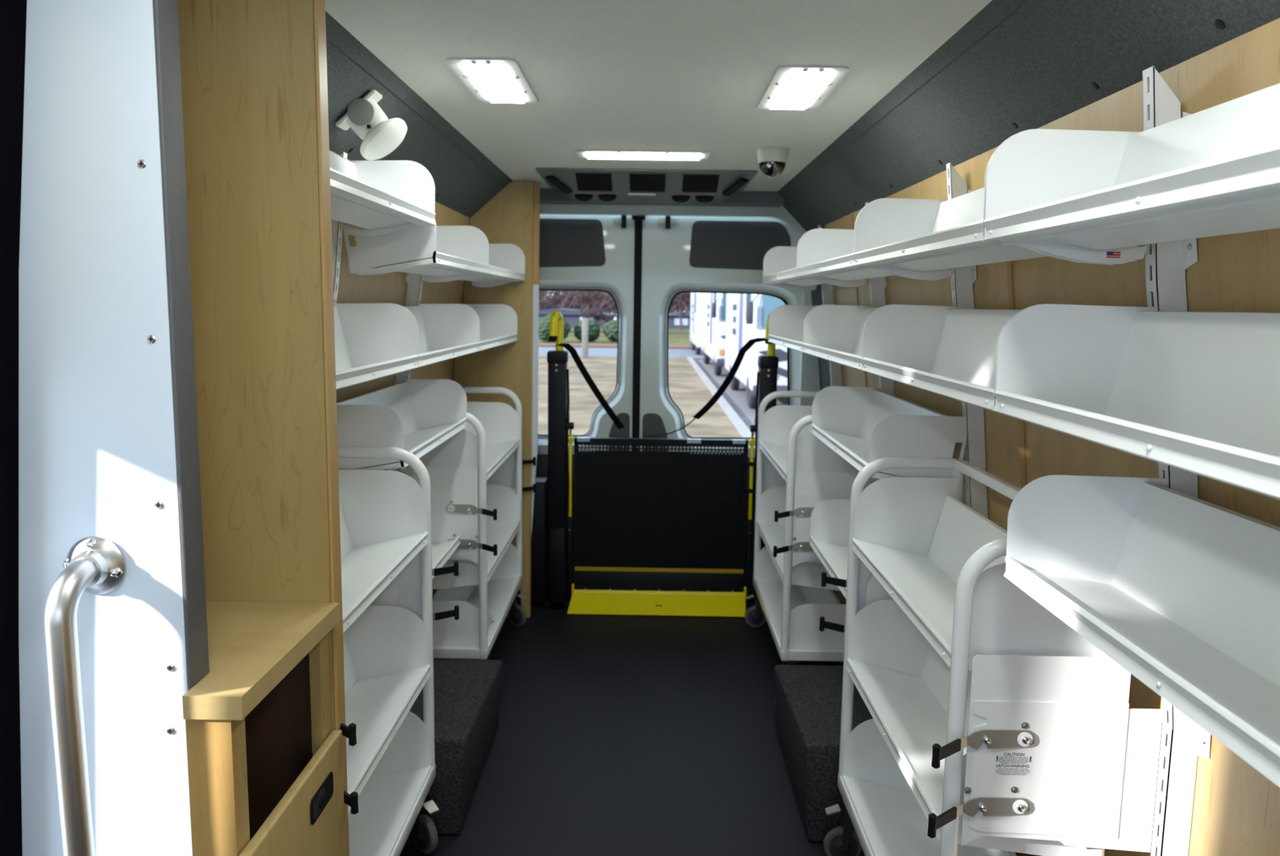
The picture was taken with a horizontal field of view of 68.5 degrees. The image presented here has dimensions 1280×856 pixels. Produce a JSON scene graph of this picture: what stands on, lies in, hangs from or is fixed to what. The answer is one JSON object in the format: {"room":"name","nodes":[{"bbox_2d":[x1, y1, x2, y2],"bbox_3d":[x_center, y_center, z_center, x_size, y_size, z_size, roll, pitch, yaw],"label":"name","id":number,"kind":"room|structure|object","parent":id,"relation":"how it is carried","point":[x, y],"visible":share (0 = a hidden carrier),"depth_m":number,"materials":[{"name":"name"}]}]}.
{"room":"bookmobile van interior","nodes":[
{"label":"bookmobile van interior","id":0,"kind":"room"},
{"bbox_2d":[328,150,469,696],"bbox_3d":[-0.865,0.341,1.466,0.145,1.820,5.600,1,7,1],"label":"wall","id":1,"kind":"structure","parent":0,"point":[389,287],"depth_m":3.08,"materials":[{"name":"brown wood"}]},
{"bbox_2d":[0,0,26,855],"bbox_3d":[-0.844,0.306,1.230,0.180,1.950,0.052,1,7,1],"label":"trim","id":2,"kind":"structure","parent":1,"relation":"attached to","point":[13,13],"depth_m":1.19,"materials":[{"name":"black"}]},
{"bbox_2d":[331,151,347,306],"bbox_3d":[-0.815,0.072,2.398,0.157,1.512,0.060,1,7,1],"label":"upright","id":3,"kind":"object","parent":1,"relation":"attached to","point":[336,226],"visible":0.18,"depth_m":2.34,"materials":[{"name":"white"}]},
{"bbox_2d":[333,302,418,390],"bbox_3d":[-0.690,-0.170,2.002,0.248,0.193,0.776,1,7,1],"label":"wall shelf","id":4,"kind":"object","parent":3,"relation":"attached to","point":[373,341],"visible":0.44,"depth_m":2.38,"materials":[{"name":"white metal"}]},
{"bbox_2d":[335,355,418,390],"bbox_3d":[-0.651,-0.115,2.009,0.168,0.046,0.776,1,7,1],"label":"tray","id":5,"kind":"object","parent":4,"relation":"on","point":[350,370],"depth_m":2.18,"materials":[{"name":"white metal"}]},
{"bbox_2d":[336,379,466,470],"bbox_3d":[-0.718,-0.018,2.804,0.248,0.193,0.826,1,7,1],"label":"wall shelf","id":6,"kind":"object","parent":3,"relation":"attached to","point":[415,416],"visible":0.78,"depth_m":2.84,"materials":[{"name":"white metal"}]},
{"bbox_2d":[351,417,466,470],"bbox_3d":[-0.679,0.038,2.811,0.168,0.046,0.826,1,7,1],"label":"tray","id":7,"kind":"object","parent":6,"relation":"on","point":[428,433],"depth_m":2.90,"materials":[{"name":"white metal"}]},
{"bbox_2d":[344,551,459,620],"bbox_3d":[-0.658,0.408,2.482,0.352,0.344,0.055,-1,8,-10],"label":"bracket","id":8,"kind":"object","parent":3,"relation":"attached to","point":[408,580],"visible":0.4,"depth_m":2.48,"materials":[{"name":"white"}]},
{"bbox_2d":[369,534,460,606],"bbox_3d":[-0.749,0.389,2.858,0.248,0.193,0.826,1,7,1],"label":"wall shelf","id":9,"kind":"object","parent":3,"relation":"attached to","point":[442,552],"visible":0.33,"depth_m":2.96,"materials":[{"name":"white metal"}]},
{"bbox_2d":[431,534,460,579],"bbox_3d":[-0.710,0.444,2.865,0.168,0.046,0.826,1,7,1],"label":"tray","id":10,"kind":"object","parent":9,"relation":"on","point":[442,552],"depth_m":3.11,"materials":[{"name":"white metal"}]},
{"bbox_2d":[335,88,407,160],"bbox_3d":[-0.634,-0.717,2.226,0.159,0.157,0.129,1,7,1],"label":"spotlight","id":11,"kind":"object","parent":1,"relation":"attached to","point":[380,135],"visible":1,"depth_m":2.19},
{"bbox_2d":[388,272,422,472],"bbox_3d":[-0.805,-0.041,3.261,0.157,1.512,0.060,1,7,1],"label":"upright","id":12,"kind":"object","parent":1,"relation":"attached to","point":[415,282],"visible":0.19,"depth_m":3.21,"materials":[{"name":"white"}]},
{"bbox_2d":[342,218,488,282],"bbox_3d":[-0.643,-0.543,2.820,0.248,0.193,0.796,1,7,1],"label":"wall shelf","id":13,"kind":"object","parent":12,"relation":"attached to","point":[438,254],"visible":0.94,"depth_m":2.44,"materials":[{"name":"white metal"}]},
{"bbox_2d":[375,251,488,277],"bbox_3d":[-0.604,-0.488,2.827,0.168,0.046,0.796,1,7,1],"label":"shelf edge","id":14,"kind":"object","parent":13,"relation":"on","point":[435,264],"depth_m":2.53,"materials":[{"name":"white metal"}]},
{"bbox_2d":[390,302,479,368],"bbox_3d":[-0.681,-0.277,2.820,0.248,0.193,0.866,1,7,1],"label":"wall shelf","id":15,"kind":"object","parent":12,"relation":"attached to","point":[446,331],"visible":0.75,"depth_m":3.24,"materials":[{"name":"white metal"}]},
{"bbox_2d":[417,342,479,368],"bbox_3d":[-0.642,-0.222,2.827,0.168,0.046,0.866,1,7,1],"label":"tray","id":16,"kind":"object","parent":15,"relation":"on","point":[428,353],"depth_m":2.96,"materials":[{"name":"white metal"}]},
{"bbox_2d":[439,230,525,287],"bbox_3d":[-0.634,-0.656,3.683,0.248,0.193,0.936,1,7,1],"label":"wall shelf","id":17,"kind":"object","parent":12,"relation":"attached to","point":[506,261],"visible":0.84,"depth_m":4.14,"materials":[{"name":"white metal"}]},
{"bbox_2d":[459,264,525,283],"bbox_3d":[-0.595,-0.600,3.690,0.168,0.046,0.936,1,7,1],"label":"tray","id":18,"kind":"object","parent":17,"relation":"on","point":[496,274],"depth_m":3.73,"materials":[{"name":"white metal"}]},
{"bbox_2d":[462,303,517,351],"bbox_3d":[-0.671,-0.395,3.718,0.248,0.193,0.936,1,7,1],"label":"wall shelf","id":19,"kind":"object","parent":12,"relation":"attached to","point":[498,322],"visible":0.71,"depth_m":4.17,"materials":[{"name":"white metal"}]},
{"bbox_2d":[479,333,517,351],"bbox_3d":[-0.632,-0.339,3.724,0.168,0.046,0.936,1,7,1],"label":"tray","id":20,"kind":"object","parent":19,"relation":"on","point":[486,341],"depth_m":3.82,"materials":[{"name":"white metal"}]},
{"bbox_2d":[325,11,514,217],"bbox_3d":[-0.674,-0.877,3.091,0.205,0.182,3.158,1,7,1],"label":"upper wall panel","id":21,"kind":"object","parent":1,"relation":"attached to","point":[465,180],"depth_m":2.58,"materials":[{"name":"grey fabric"}]},
{"bbox_3d":[-0.822,0.165,1.690,0.157,1.512,0.060,1,7,1],"label":"upright","id":22,"kind":"object","parent":1,"relation":"attached to","visible":0},
{"bbox_2d":[328,151,435,236],"bbox_3d":[-0.650,-0.532,1.987,0.248,0.193,0.841,1,7,1],"label":"wall shelf","id":23,"kind":"object","parent":22,"relation":"attached to","point":[372,197],"visible":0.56,"depth_m":2.33,"materials":[{"name":"white metal"}]},
{"bbox_2d":[400,590,865,855],"bbox_3d":[-0.003,1.250,1.853,2.000,0.060,6.150,1,7,1],"label":"floor","id":24,"kind":"structure","parent":0,"point":[616,735],"depth_m":3.11,"materials":[{"name":"plastic"}]},
{"bbox_2d":[18,0,209,855],"bbox_3d":[-0.751,0.286,1.278,0.304,1.981,0.055,1,7,1],"label":"partition panel","id":25,"kind":"object","parent":24,"relation":"on","point":[108,449],"visible":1,"depth_m":1.22,"materials":[{"name":"white metal"}]},
{"bbox_2d":[44,536,126,855],"bbox_3d":[-0.721,0.515,1.236,0.078,0.739,0.094,1,7,1],"label":"handrail","id":26,"kind":"object","parent":25,"relation":"attached to","point":[93,565],"visible":1,"depth_m":1.18,"materials":[{"name":"silver metal"}]},
{"bbox_2d":[177,0,358,855],"bbox_3d":[-0.694,0.249,1.476,0.414,2.003,0.491,1,7,1],"label":"storage cabinet","id":27,"kind":"object","parent":24,"relation":"on","point":[272,781],"depth_m":1.56,"materials":[{"name":"brown wood"}]},
{"bbox_2d":[182,600,340,720],"bbox_3d":[-0.652,0.342,1.433,0.261,0.032,0.394,1,7,1],"label":"countertop","id":28,"kind":"structure","parent":27,"relation":"on","point":[253,646],"depth_m":1.41,"materials":[{"name":"brown wood"}]},
{"bbox_2d":[313,787,324,819],"bbox_3d":[-0.521,0.610,1.526,0.001,0.032,0.053,1,7,1],"label":"handle","id":29,"kind":"object","parent":27,"relation":"on","point":[318,793],"depth_m":1.52,"materials":[{"name":"black"}]},
{"bbox_2d":[337,446,439,855],"bbox_3d":[-0.675,0.633,2.093,0.303,1.082,0.779,1,7,1],"label":"trolley","id":30,"kind":"object","parent":24,"relation":"on","point":[385,515],"visible":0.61,"depth_m":2.39,"materials":[{"name":"white"}]},
{"bbox_2d":[338,469,428,633],"bbox_3d":[-0.673,0.255,2.062,0.259,0.209,0.682,1,7,1],"label":"tray","id":31,"kind":"object","parent":30,"relation":"on","point":[384,514],"depth_m":2.39,"materials":[{"name":"white"}]},
{"bbox_2d":[342,605,430,813],"bbox_3d":[-0.678,0.608,2.108,0.259,0.209,0.682,1,7,1],"label":"tray","id":32,"kind":"object","parent":30,"relation":"on","point":[387,648],"depth_m":2.43,"materials":[{"name":"white"}]},
{"bbox_2d":[347,711,431,855],"bbox_3d":[-0.682,0.883,2.145,0.259,0.209,0.682,1,7,1],"label":"tray","id":33,"kind":"object","parent":30,"relation":"on","point":[392,799],"depth_m":2.38,"materials":[{"name":"white"}]},
{"bbox_2d":[408,659,502,835],"bbox_3d":[-0.682,0.935,2.883,0.424,0.280,0.660,1,7,1],"label":"wheel arch cover","id":34,"kind":"object","parent":24,"relation":"on","point":[467,692],"visible":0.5,"depth_m":2.73,"materials":[{"name":"carpet"}]},
{"bbox_2d":[400,386,527,660],"bbox_3d":[-0.650,0.420,3.721,0.351,1.082,1.024,1,7,1],"label":"trolley","id":35,"kind":"object","parent":24,"relation":"on","point":[492,433],"depth_m":3.35,"materials":[{"name":"white"}]},
{"bbox_2d":[418,401,520,482],"bbox_3d":[-0.660,0.047,3.712,0.259,0.209,0.886,1,7,1],"label":"tray","id":36,"kind":"object","parent":35,"relation":"on","point":[500,423],"depth_m":3.91,"materials":[{"name":"white"}]},
{"bbox_2d":[431,484,520,589],"bbox_3d":[-0.665,0.414,3.760,0.259,0.209,0.886,1,7,1],"label":"tray","id":37,"kind":"object","parent":35,"relation":"on","point":[501,532],"depth_m":4.01,"materials":[{"name":"white"}]},
{"bbox_2d":[432,543,520,647],"bbox_3d":[-0.669,0.661,3.793,0.259,0.209,0.886,1,7,1],"label":"tray","id":38,"kind":"object","parent":35,"relation":"on","point":[504,585],"depth_m":3.68,"materials":[{"name":"white"}]},
{"bbox_2d":[487,611,494,626],"bbox_3d":[-0.605,0.715,3.547,0.114,0.044,0.117,1,7,1],"label":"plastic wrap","id":39,"kind":"object","parent":35,"relation":"on","point":[490,617],"visible":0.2,"depth_m":3.54,"materials":[{"name":"white"}]},
{"bbox_2d":[453,181,540,617],"bbox_3d":[-0.664,-0.098,4.215,0.415,1.981,0.155,1,7,1],"label":"divider panel","id":40,"kind":"object","parent":24,"relation":"on","point":[512,216],"depth_m":4.22,"materials":[{"name":"brown wood"}]},
{"bbox_2d":[530,311,778,617],"bbox_3d":[0.041,0.169,4.420,1.208,1.418,0.198,1,7,1],"label":"lift","id":41,"kind":"object","parent":24,"relation":"on","point":[660,533],"visible":0.93,"depth_m":4.48,"materials":[{"name":"black paint"}]},
{"bbox_2d":[535,453,755,593],"bbox_3d":[0.025,0.487,4.758,1.820,0.700,0.008,1,7,1],"label":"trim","id":42,"kind":"structure","parent":41,"relation":"attached to","point":[542,460],"depth_m":4.75,"materials":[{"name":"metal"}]},
{"bbox_2d":[742,391,859,704],"bbox_3d":[0.648,0.427,3.808,0.383,1.082,1.061,1,7,1],"label":"trolley","id":43,"kind":"object","parent":24,"relation":"on","point":[792,601],"depth_m":3.63,"materials":[{"name":"white"}]},
{"bbox_2d":[755,486,839,591],"bbox_3d":[0.647,0.421,3.782,0.259,0.209,0.876,1,7,1],"label":"tray","id":44,"kind":"object","parent":43,"relation":"on","point":[772,534],"depth_m":4.00,"materials":[{"name":"white"}]},
{"bbox_2d":[754,546,845,650],"bbox_3d":[0.644,0.679,3.816,0.259,0.209,0.876,1,7,1],"label":"tray","id":45,"kind":"object","parent":43,"relation":"on","point":[807,604],"depth_m":3.58,"materials":[{"name":"white"}]},
{"bbox_2d":[758,405,858,482],"bbox_3d":[0.652,0.060,3.735,0.259,0.209,0.876,1,7,1],"label":"tray","id":46,"kind":"object","parent":43,"relation":"on","point":[775,425],"depth_m":3.87,"materials":[{"name":"white"}]},
{"bbox_2d":[774,665,873,841],"bbox_3d":[0.663,0.955,2.871,0.426,0.280,0.660,1,7,1],"label":"wheel arch cover","id":47,"kind":"object","parent":24,"relation":"on","point":[808,698],"visible":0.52,"depth_m":2.72,"materials":[{"name":"carpet"}]},
{"bbox_2d":[822,456,1108,855],"bbox_3d":[0.643,0.664,2.000,0.316,1.082,0.883,1,7,1],"label":"trolley","id":48,"kind":"object","parent":24,"relation":"on","point":[941,562],"visible":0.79,"depth_m":2.20,"materials":[{"name":"white"}]},
{"bbox_2d":[841,719,1017,855],"bbox_3d":[0.650,0.904,2.050,0.259,0.209,0.786,1,7,1],"label":"tray","id":49,"kind":"object","parent":48,"relation":"on","point":[887,819],"depth_m":2.35,"materials":[{"name":"white"}]},
{"bbox_2d":[846,600,1086,855],"bbox_3d":[0.654,0.591,2.009,0.259,0.209,0.786,1,7,1],"label":"tray","id":50,"kind":"object","parent":48,"relation":"on","point":[902,681],"depth_m":2.22,"materials":[{"name":"white"}]},
{"bbox_2d":[851,477,1102,671],"bbox_3d":[0.658,0.277,1.968,0.259,0.209,0.786,1,7,1],"label":"tray","id":51,"kind":"object","parent":48,"relation":"on","point":[916,536],"depth_m":2.10,"materials":[{"name":"white"}]},
{"bbox_2d":[324,0,991,191],"bbox_3d":[0.012,-0.747,1.466,1.200,0.030,5.900,1,7,1],"label":"ceiling","id":52,"kind":"structure","parent":0,"point":[637,75],"depth_m":2.08,"materials":[{"name":"paint"}]},
{"bbox_2d":[445,57,537,103],"bbox_3d":[-0.351,-0.840,2.294,0.156,0.010,0.454,1,7,1],"label":"recessed light","id":53,"kind":"object","parent":52,"relation":"in","point":[491,80],"visible":1,"depth_m":2.23,"materials":[{"name":"white"}]},
{"bbox_2d":[462,62,524,102],"bbox_3d":[-0.351,-0.840,2.294,0.091,0.009,0.389,1,7,1],"label":"diffuser","id":54,"kind":"object","parent":53,"relation":"attached to","point":[495,82],"depth_m":2.26,"materials":[{"name":"white"}]},
{"bbox_2d":[576,150,710,159],"bbox_3d":[0.012,-0.975,3.367,0.472,0.010,0.174,1,7,1],"label":"recessed light","id":55,"kind":"object","parent":52,"relation":"in","point":[589,154],"visible":1,"depth_m":3.32,"materials":[{"name":"white"}]},
{"bbox_2d":[585,152,701,159],"bbox_3d":[0.012,-0.975,3.367,0.407,0.009,0.109,1,7,1],"label":"diffuser","id":56,"kind":"object","parent":55,"relation":"attached to","point":[644,156],"depth_m":3.34,"materials":[{"name":"white"}]},
{"bbox_2d":[535,167,757,204],"bbox_3d":[0.028,-1.020,4.051,0.878,0.098,0.662,1,7,1],"label":"air conditioner","id":57,"kind":"object","parent":52,"relation":"attached to","point":[603,185],"visible":1,"depth_m":3.84,"materials":[{"name":"grey"}]},
{"bbox_2d":[545,175,573,194],"bbox_3d":[-0.331,-0.998,3.854,0.045,0.057,0.150,5,9,32],"label":"vent","id":58,"kind":"object","parent":57,"relation":"attached to","point":[563,183],"depth_m":3.83,"materials":[{"name":"black"}]},
{"bbox_2d":[574,194,593,201],"bbox_3d":[-0.240,-0.987,4.008,0.080,0.036,0.079,1,7,1],"label":"round vent","id":59,"kind":"object","parent":57,"relation":"attached to","point":[583,197],"depth_m":3.99,"materials":[{"name":"black"}]},
{"bbox_2d":[575,173,612,191],"bbox_3d":[-0.186,-1.004,3.834,0.144,0.055,0.134,1,7,1],"label":"grille","id":60,"kind":"object","parent":57,"relation":"attached to","point":[584,181],"depth_m":3.83,"materials":[{"name":"black"}]},
{"bbox_2d":[597,194,616,201],"bbox_3d":[-0.140,-0.985,4.007,0.080,0.036,0.079,1,7,1],"label":"round vent","id":61,"kind":"object","parent":57,"relation":"attached to","point":[606,197],"depth_m":3.99,"materials":[{"name":"black"}]},
{"bbox_2d":[629,173,665,191],"bbox_3d":[0.031,-1.000,3.833,0.144,0.055,0.134,1,7,1],"label":"grille","id":62,"kind":"object","parent":57,"relation":"attached to","point":[637,182],"depth_m":3.83,"materials":[{"name":"black"}]},
{"bbox_2d":[671,195,690,202],"bbox_3d":[0.175,-0.981,4.005,0.080,0.036,0.079,1,7,1],"label":"round vent","id":63,"kind":"object","parent":57,"relation":"attached to","point":[678,198],"depth_m":3.98,"materials":[{"name":"black"}]},
{"bbox_2d":[681,174,719,192],"bbox_3d":[0.246,-0.997,3.831,0.144,0.055,0.134,1,7,1],"label":"grille","id":64,"kind":"object","parent":57,"relation":"attached to","point":[690,183],"depth_m":3.83,"materials":[{"name":"black"}]},
{"bbox_2d":[695,195,714,203],"bbox_3d":[0.275,-0.979,4.004,0.080,0.036,0.079,1,7,1],"label":"round vent","id":65,"kind":"object","parent":57,"relation":"attached to","point":[704,199],"depth_m":3.98,"materials":[{"name":"black"}]},
{"bbox_2d":[722,177,748,195],"bbox_3d":[0.389,-0.987,3.848,0.045,0.057,0.146,-3,8,-29],"label":"vent","id":66,"kind":"object","parent":57,"relation":"attached to","point":[730,185],"depth_m":3.83,"materials":[{"name":"black"}]},
{"bbox_2d":[755,146,789,177],"bbox_3d":[0.454,-0.908,3.225,0.112,0.093,0.112,1,7,1],"label":"dome camera","id":67,"kind":"object","parent":52,"relation":"attached to","point":[771,161],"visible":1,"depth_m":3.19,"materials":[{"name":"beige plastic"}]},
{"bbox_2d":[756,65,848,110],"bbox_3d":[0.393,-0.833,2.325,0.160,0.010,0.459,1,7,1],"label":"recessed light","id":68,"kind":"object","parent":52,"relation":"in","point":[791,87],"visible":1,"depth_m":2.27,"materials":[{"name":"white"}]},
{"bbox_2d":[769,71,833,109],"bbox_3d":[0.393,-0.833,2.325,0.095,0.009,0.394,1,7,1],"label":"diffuser","id":69,"kind":"object","parent":68,"relation":"attached to","point":[794,90],"depth_m":2.29,"materials":[{"name":"white"}]},
{"bbox_2d":[539,204,820,405],"bbox_3d":[0.024,-0.177,4.707,1.880,2.030,0.060,1,7,1],"label":"door frame","id":70,"kind":"structure","parent":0,"point":[809,375],"depth_m":4.56,"materials":[{"name":"white paint"}]},
{"bbox_2d":[537,214,635,454],"bbox_3d":[-0.405,-0.139,4.793,0.762,1.880,0.099,1,7,1],"label":"door","id":71,"kind":"structure","parent":70,"relation":"in","point":[587,262],"depth_m":4.76,"materials":[{"name":"white paint"}]},
{"bbox_2d":[631,215,645,451],"bbox_3d":[-0.019,-0.128,4.761,0.065,1.876,0.025,1,7,1],"label":"trim","id":72,"kind":"structure","parent":70,"relation":"attached to","point":[638,220],"depth_m":4.70,"materials":[{"name":"black rubber"}]},
{"bbox_2d":[539,188,784,207],"bbox_3d":[0.056,-1.112,4.473,1.240,0.085,0.160,1,7,1],"label":"trim","id":73,"kind":"structure","parent":70,"relation":"attached to","point":[548,196],"depth_m":4.40,"materials":[{"name":"grey"}]},
{"bbox_2d":[639,216,802,457],"bbox_3d":[0.420,-0.127,4.785,0.848,1.880,0.099,1,7,1],"label":"door","id":74,"kind":"structure","parent":70,"relation":"in","point":[704,296],"depth_m":4.76,"materials":[{"name":"white paint"}]},
{"bbox_2d":[825,17,1279,855],"bbox_3d":[0.838,0.373,1.452,0.148,1.807,5.600,1,7,1],"label":"wall","id":75,"kind":"structure","parent":0,"point":[1236,812],"depth_m":1.53,"materials":[{"name":"brown wood"}]},
{"bbox_2d":[810,225,835,595],"bbox_3d":[0.873,-0.026,4.501,0.145,1.807,0.550,1,7,1],"label":"trim","id":76,"kind":"structure","parent":75,"relation":"attached to","point":[816,295],"depth_m":4.48,"materials":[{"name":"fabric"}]},
{"bbox_2d":[817,224,841,386],"bbox_3d":[0.832,-0.123,4.105,0.157,1.500,0.060,1,7,1],"label":"upright","id":77,"kind":"object","parent":75,"relation":"attached to","point":[828,290],"visible":0.27,"depth_m":4.08,"materials":[{"name":"white"}]},
{"bbox_2d":[865,201,894,395],"bbox_3d":[0.823,-0.007,3.218,0.157,1.500,0.060,1,7,1],"label":"upright","id":78,"kind":"object","parent":75,"relation":"attached to","point":[877,286],"visible":0.15,"depth_m":3.16,"materials":[{"name":"white"}]},
{"bbox_2d":[768,304,818,352],"bbox_3d":[0.682,-0.383,3.659,0.248,0.193,0.946,1,7,1],"label":"wall shelf","id":79,"kind":"object","parent":78,"relation":"attached to","point":[786,322],"visible":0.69,"depth_m":4.12,"materials":[{"name":"white metal"}]},
{"bbox_2d":[768,333,803,352],"bbox_3d":[0.641,-0.329,3.667,0.169,0.044,0.946,1,7,1],"label":"tray","id":80,"kind":"object","parent":79,"relation":"on","point":[793,341],"depth_m":3.81,"materials":[{"name":"white metal"}]},
{"bbox_2d":[762,231,865,291],"bbox_3d":[0.653,-0.633,3.627,0.248,0.193,0.946,1,7,1],"label":"wall shelf","id":81,"kind":"object","parent":78,"relation":"attached to","point":[780,263],"visible":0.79,"depth_m":4.09,"materials":[{"name":"white metal"}]},
{"bbox_2d":[762,267,826,286],"bbox_3d":[0.613,-0.579,3.634,0.169,0.044,0.946,1,7,1],"label":"tray","id":82,"kind":"object","parent":81,"relation":"on","point":[787,277],"depth_m":3.69,"materials":[{"name":"white metal"}]},
{"bbox_2d":[773,471,877,567],"bbox_3d":[0.645,0.325,3.278,0.379,0.346,0.055,0,8,-9],"label":"latch plate","id":83,"kind":"object","parent":78,"relation":"attached to","point":[811,488],"visible":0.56,"depth_m":3.27,"materials":[{"name":"white"}]},
{"bbox_2d":[802,304,880,370],"bbox_3d":[0.672,-0.263,2.742,0.248,0.193,0.896,1,7,1],"label":"wall shelf","id":84,"kind":"object","parent":78,"relation":"attached to","point":[833,333],"visible":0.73,"depth_m":3.18,"materials":[{"name":"white metal"}]},
{"bbox_2d":[802,342,862,370],"bbox_3d":[0.631,-0.209,2.749,0.169,0.044,0.896,1,7,1],"label":"tray","id":85,"kind":"object","parent":84,"relation":"on","point":[849,354],"depth_m":2.91,"materials":[{"name":"white metal"}]},
{"bbox_2d":[795,204,948,287],"bbox_3d":[0.643,-0.513,2.710,0.248,0.193,0.896,1,7,1],"label":"wall shelf","id":86,"kind":"object","parent":78,"relation":"attached to","point":[826,255],"visible":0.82,"depth_m":3.14,"materials":[{"name":"white metal"}]},
{"bbox_2d":[795,253,893,281],"bbox_3d":[0.603,-0.459,2.717,0.169,0.044,0.896,1,7,1],"label":"tray","id":87,"kind":"object","parent":86,"relation":"on","point":[841,268],"depth_m":2.71,"materials":[{"name":"white metal"}]},
{"bbox_2d":[946,162,987,518],"bbox_3d":[0.814,0.106,2.355,0.157,1.500,0.060,1,7,1],"label":"upright","id":88,"kind":"object","parent":75,"relation":"attached to","point":[962,278],"visible":0.28,"depth_m":2.34,"materials":[{"name":"white"}]},
{"bbox_2d":[819,559,873,632],"bbox_3d":[0.648,0.433,2.429,0.354,0.344,0.056,2,8,11],"label":"bracket","id":89,"kind":"object","parent":88,"relation":"attached to","point":[864,574],"visible":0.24,"depth_m":2.44,"materials":[{"name":"black"}]},
{"bbox_2d":[809,498,893,605],"bbox_3d":[0.704,0.394,2.817,0.248,0.193,0.836,1,7,1],"label":"wall shelf","id":90,"kind":"object","parent":88,"relation":"attached to","point":[830,518],"visible":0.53,"depth_m":3.22,"materials":[{"name":"white metal"}]},
{"bbox_2d":[809,535,848,599],"bbox_3d":[0.663,0.447,2.825,0.169,0.044,0.836,1,7,1],"label":"tray","id":91,"kind":"object","parent":90,"relation":"on","point":[832,551],"depth_m":3.09,"materials":[{"name":"white metal"}]},
{"bbox_2d":[811,386,967,479],"bbox_3d":[0.700,0.009,2.767,0.248,0.193,0.836,1,7,1],"label":"wall shelf","id":92,"kind":"object","parent":88,"relation":"attached to","point":[863,425],"visible":0.81,"depth_m":2.58,"materials":[{"name":"white metal"}]},
{"bbox_2d":[811,423,904,479],"bbox_3d":[0.660,0.062,2.775,0.169,0.044,0.836,1,7,1],"label":"tray","id":93,"kind":"object","parent":92,"relation":"on","point":[851,442],"depth_m":2.92,"materials":[{"name":"white metal"}]},
{"bbox_2d":[777,0,1279,231],"bbox_3d":[0.707,-0.655,1.596,0.190,0.194,6.150,1,7,1],"label":"upper wall panel","id":94,"kind":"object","parent":75,"relation":"attached to","point":[1015,66],"depth_m":1.80,"materials":[{"name":"grey fabric"}]},
{"bbox_2d":[1142,66,1210,855],"bbox_3d":[0.804,0.226,1.443,0.157,1.500,0.060,1,7,1],"label":"upright","id":95,"kind":"object","parent":75,"relation":"attached to","point":[1182,741],"visible":0.48,"depth_m":1.45,"materials":[{"name":"white"}]},
{"bbox_2d":[862,303,1045,411],"bbox_3d":[0.662,-0.146,1.855,0.248,0.193,0.886,1,7,1],"label":"wall shelf","id":96,"kind":"object","parent":95,"relation":"attached to","point":[950,352],"visible":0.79,"depth_m":2.17,"materials":[{"name":"white metal"}]},
{"bbox_2d":[862,357,995,411],"bbox_3d":[0.622,-0.093,1.862,0.169,0.044,0.886,1,7,1],"label":"tray","id":97,"kind":"object","parent":96,"relation":"on","point":[970,380],"depth_m":1.96,"materials":[{"name":"white metal"}]},
{"bbox_2d":[853,135,1132,279],"bbox_3d":[0.634,-0.397,1.822,0.248,0.193,0.886,1,7,1],"label":"wall shelf","id":98,"kind":"object","parent":95,"relation":"attached to","point":[914,238],"visible":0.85,"depth_m":2.08,"materials":[{"name":"white metal"}]},
{"bbox_2d":[853,219,1046,271],"bbox_3d":[0.593,-0.343,1.830,0.169,0.044,0.886,1,7,1],"label":"tray","id":99,"kind":"object","parent":98,"relation":"on","point":[962,246],"depth_m":1.74,"materials":[{"name":"white metal"}]},
{"bbox_2d":[927,655,1162,853],"bbox_3d":[0.662,0.545,1.558,0.400,0.341,0.055,0,8,-9],"label":"panel","id":100,"kind":"object","parent":95,"relation":"attached to","point":[1056,749],"visible":1,"depth_m":1.56,"materials":[{"name":"white"}]},
{"bbox_2d":[1013,800,1027,814],"bbox_3d":[0.634,0.633,1.567,0.025,0.025,0.002,1,7,1],"label":"washer","id":101,"kind":"object","parent":100,"relation":"in","point":[1020,806],"depth_m":1.57,"materials":[{"name":"white"}]},
{"bbox_2d":[1017,732,1032,746],"bbox_3d":[0.636,0.515,1.552,0.025,0.025,0.002,1,7,1],"label":"washer","id":102,"kind":"object","parent":100,"relation":"in","point":[1024,739],"depth_m":1.55,"materials":[{"name":"white"}]},
{"bbox_2d":[982,83,1279,264],"bbox_3d":[0.625,-0.281,0.940,0.248,0.193,0.886,1,7,1],"label":"wall shelf","id":103,"kind":"object","parent":95,"relation":"attached to","point":[1083,195],"visible":1,"depth_m":1.17,"materials":[{"name":"white metal"}]},
{"bbox_2d":[982,143,1279,250],"bbox_3d":[0.584,-0.228,0.947,0.169,0.044,0.886,1,7,1],"label":"tray","id":104,"kind":"object","parent":103,"relation":"on","point":[1237,193],"depth_m":1.00,"materials":[{"name":"white metal"}]},
{"bbox_2d":[993,303,1279,499],"bbox_3d":[0.653,-0.031,0.972,0.248,0.193,0.886,1,7,1],"label":"wall shelf","id":105,"kind":"object","parent":95,"relation":"attached to","point":[1197,393],"visible":1,"depth_m":1.24,"materials":[{"name":"white metal"}]},
{"bbox_2d":[993,390,1279,499],"bbox_3d":[0.612,0.022,0.980,0.169,0.044,0.886,1,7,1],"label":"tray","id":106,"kind":"object","parent":105,"relation":"on","point":[1237,445],"depth_m":1.11,"materials":[{"name":"white metal"}]},
{"bbox_2d":[1003,475,1279,787],"bbox_3d":[0.681,0.225,1.006,0.248,0.193,0.886,1,7,1],"label":"wall shelf","id":107,"kind":"object","parent":95,"relation":"attached to","point":[1181,591],"visible":1,"depth_m":1.24,"materials":[{"name":"white metal"}]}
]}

